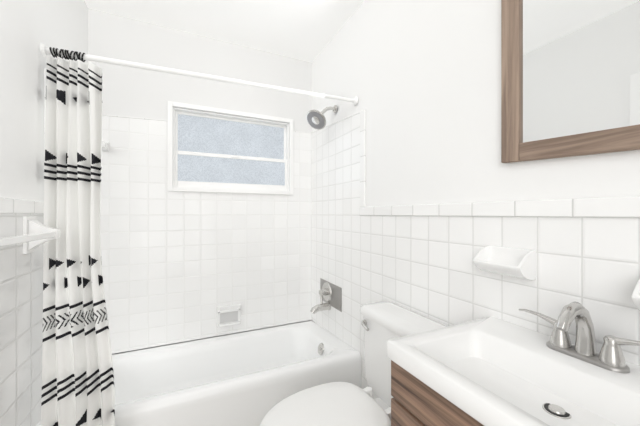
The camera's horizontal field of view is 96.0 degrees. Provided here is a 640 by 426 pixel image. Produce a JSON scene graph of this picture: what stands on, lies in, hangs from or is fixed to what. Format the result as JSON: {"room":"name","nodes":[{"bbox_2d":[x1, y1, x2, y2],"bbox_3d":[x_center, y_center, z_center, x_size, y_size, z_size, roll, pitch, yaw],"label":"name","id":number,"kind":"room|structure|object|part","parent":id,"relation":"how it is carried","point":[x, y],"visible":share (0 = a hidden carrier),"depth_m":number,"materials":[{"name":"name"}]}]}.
{"room":"bathroom","nodes":[
{"label":"bathroom","id":0,"kind":"room"},
{"bbox_2d":[0,0,87,200],"bbox_3d":[-0.945,-0.027,0.590,0.120,2.510,2.840,0,0,-25],"label":"wall","id":1,"kind":"structure","parent":0,"point":[27,27],"depth_m":1.10,"materials":[{"name":"white paint"}]},
{"bbox_2d":[0,213,43,425],"bbox_3d":[-1.130,0.305,1.134,0.008,1.845,1.442,0,0,-25],"label":"tile","id":2,"kind":"structure","parent":1,"relation":"attached to","point":[21,306],"depth_m":1.04,"materials":[{"name":"white tile"}]},
{"bbox_2d":[0,216,59,253],"bbox_3d":[-0.933,0.078,0.833,0.092,0.140,0.672,0,0,-25],"label":"towel bar","id":3,"kind":"object","parent":2,"relation":"attached to","point":[34,236],"visible":0.98,"depth_m":1.06,"materials":[{"name":"white ceramic"}]},
{"bbox_2d":[0,68,46,213],"bbox_3d":[-1.125,-0.314,1.137,0.019,0.623,1.440,0,0,-25],"label":"trim","id":4,"kind":"structure","parent":1,"relation":"attached to","point":[8,205],"depth_m":1.05,"materials":[{"name":"white tile"}]},
{"bbox_2d":[88,8,311,133],"bbox_3d":[-0.782,-0.027,2.170,1.520,2.510,0.120,0,0,-25],"label":"wall","id":5,"kind":"structure","parent":0,"point":[134,92],"depth_m":2.03,"materials":[{"name":"white paint"}]},
{"bbox_2d":[102,114,305,132],"bbox_3d":[-0.777,-0.651,2.099,1.452,0.067,0.012,0,0,-25],"label":"trim","id":6,"kind":"structure","parent":5,"relation":"attached to","point":[157,119],"depth_m":1.90,"materials":[{"name":"white tile"}]},
{"bbox_2d":[100,116,310,353],"bbox_3d":[-0.754,0.274,2.112,1.520,1.907,0.008,0,0,-25],"label":"tile","id":7,"kind":"structure","parent":5,"relation":"attached to","point":[179,266],"depth_m":2.02,"materials":[{"name":"white tile"}]},
{"bbox_2d":[102,141,108,150],"bbox_3d":[-1.348,-0.427,1.788,0.050,0.060,0.072,0,0,-25],"label":"hook","id":8,"kind":"object","parent":7,"relation":"attached to","point":[105,146],"visible":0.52,"depth_m":1.80,"materials":[{"name":"white ceramic"}]},
{"bbox_2d":[217,304,240,327],"bbox_3d":[-0.667,0.753,2.118,0.170,0.150,0.055,0,0,-25],"label":"soap dish","id":9,"kind":"object","parent":7,"relation":"attached to","point":[228,315],"visible":1,"depth_m":2.12,"materials":[{"name":"white ceramic"}]},
{"bbox_2d":[168,101,292,194],"bbox_3d":[-0.652,-0.465,2.207,0.906,0.615,0.142,0,0,-25],"label":"window","id":10,"kind":"structure","parent":5,"relation":"in","point":[209,150],"depth_m":2.17,"materials":[{"name":"white"}]},
{"bbox_2d":[84,0,363,62],"bbox_3d":[-0.203,-1.332,0.939,1.760,0.100,2.840,0,0,-25],"label":"ceiling","id":11,"kind":"structure","parent":0,"point":[306,30],"depth_m":1.89,"materials":[{"name":"white paint"}]},
{"bbox_2d":[312,0,639,206],"bbox_3d":[0.539,-0.027,1.288,0.120,2.510,2.840,0,0,-25],"label":"wall","id":12,"kind":"structure","parent":0,"point":[420,80],"depth_m":1.23,"materials":[{"name":"white paint"}]},
{"bbox_2d":[311,113,639,398],"bbox_3d":[0.483,0.275,1.257,0.008,1.906,2.592,0,0,-25],"label":"tile","id":13,"kind":"structure","parent":12,"relation":"attached to","point":[425,266],"depth_m":1.15,"materials":[{"name":"white tile"}]},
{"bbox_2d":[40,43,357,104],"bbox_3d":[-0.467,-0.696,1.501,1.506,0.075,0.103,0,0,-25],"label":"curtain rod","id":14,"kind":"object","parent":13,"relation":"attached to","point":[45,51],"visible":0.96,"depth_m":1.38,"materials":[{"name":"white metal"}]},
{"bbox_2d":[41,55,114,425],"bbox_3d":[-0.989,0.233,1.188,0.273,1.789,0.248,0,0,-25],"label":"shower curtain","id":15,"kind":"object","parent":14,"relation":"hanging from","point":[78,388],"visible":1,"depth_m":1.20,"materials":[{"name":"white fabric"}]},
{"bbox_2d":[310,302,330,313],"bbox_3d":[-0.001,0.686,2.097,0.152,0.071,0.060,0,0,-25],"label":"tub spout","id":16,"kind":"object","parent":13,"relation":"attached to","point":[320,307],"visible":1,"depth_m":2.08,"materials":[{"name":"silver metal"}]},
{"bbox_2d":[306,105,336,129],"bbox_3d":[0.019,-0.679,1.976,0.219,0.186,0.143,0,0,-25],"label":"shower head","id":17,"kind":"object","parent":13,"relation":"attached to","point":[316,119],"visible":1,"depth_m":1.96},
{"bbox_2d":[319,278,341,311],"bbox_3d":[0.099,0.556,1.979,0.073,0.181,0.327,0,0,-25],"label":"tub valve","id":18,"kind":"object","parent":13,"relation":"attached to","point":[330,293],"visible":1,"depth_m":1.94,"materials":[{"name":"silver metal"}]},
{"bbox_2d":[473,245,535,279],"bbox_3d":[0.588,0.155,0.926,0.082,0.090,0.152,0,0,-25],"label":"soap dish","id":19,"kind":"object","parent":13,"relation":"attached to","point":[515,262],"visible":1,"depth_m":0.92,"materials":[{"name":"white ceramic"}]},
{"bbox_2d":[632,279,639,310],"bbox_3d":[0.749,0.178,0.585,0.082,0.090,0.140,0,0,-25],"label":"soap dish","id":20,"kind":"object","parent":13,"relation":"attached to","point":[636,297],"visible":1,"depth_m":0.63,"materials":[{"name":"white ceramic"}]},
{"bbox_2d":[312,110,639,216],"bbox_3d":[0.478,-0.339,1.254,0.019,0.694,2.592,0,0,-25],"label":"trim","id":21,"kind":"structure","parent":12,"relation":"attached to","point":[628,206],"depth_m":0.94,"materials":[{"name":"white tile"}]},
{"bbox_2d":[501,0,639,162],"bbox_3d":[0.722,-0.536,0.731,0.021,0.792,0.516,0,0,-25],"label":"mirror","id":22,"kind":"object","parent":12,"relation":"attached to","point":[570,78],"visible":0.98,"depth_m":0.80,"materials":[{"name":"brown wood"}]},
{"bbox_3d":[-0.203,1.278,0.939,1.760,0.100,2.840,0,0,-25],"label":"floor","id":23,"kind":"structure","parent":0,"visible":0},
{"bbox_2d":[36,320,360,425],"bbox_3d":[-0.591,1.035,1.764,1.502,0.385,0.759,0,0,-25],"label":"bathtub","id":24,"kind":"object","parent":23,"relation":"on","point":[250,378],"visible":0.69,"depth_m":1.76,"materials":[{"name":"white ceramic"}]},
{"bbox_2d":[260,301,446,425],"bbox_3d":[0.123,0.835,1.136,0.734,0.786,0.482,0,0,-25],"label":"toilet","id":25,"kind":"object","parent":23,"relation":"on","point":[343,403],"visible":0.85,"depth_m":1.19,"materials":[{"name":"white ceramic"}]},
{"bbox_3d":[0.026,0.781,1.091,0.519,0.059,0.388,0,0,-25],"label":"seat","id":26,"kind":"part","parent":25,"relation":"part of","materials":[{"name":"white plastic"}]},
{"bbox_3d":[0.214,0.525,1.362,0.033,0.030,0.074,0,0,-25],"label":"handle","id":27,"kind":"part","parent":25,"relation":"part of","materials":[{"name":"silver metal"}]},
{"bbox_3d":[0.317,0.685,1.227,0.306,0.486,0.482,0,0,-25],"label":"tank","id":28,"kind":"part","parent":25,"relation":"part of","materials":[{"name":"white ceramic"}]},
{"bbox_2d":[387,302,639,425],"bbox_3d":[0.516,0.721,0.645,0.451,1.014,0.587,0,0,-25],"label":"bathroom vanity","id":29,"kind":"object","parent":23,"relation":"on","point":[490,371],"visible":1,"depth_m":0.69,"materials":[{"name":"white ceramic"}]},
{"bbox_2d":[518,302,639,373],"bbox_3d":[0.620,0.285,0.699,0.142,0.142,0.303,0,0,-25],"label":"faucet","id":30,"kind":"object","parent":29,"relation":"on","point":[557,350],"depth_m":0.70,"materials":[{"name":"silver metal"}]}
]}

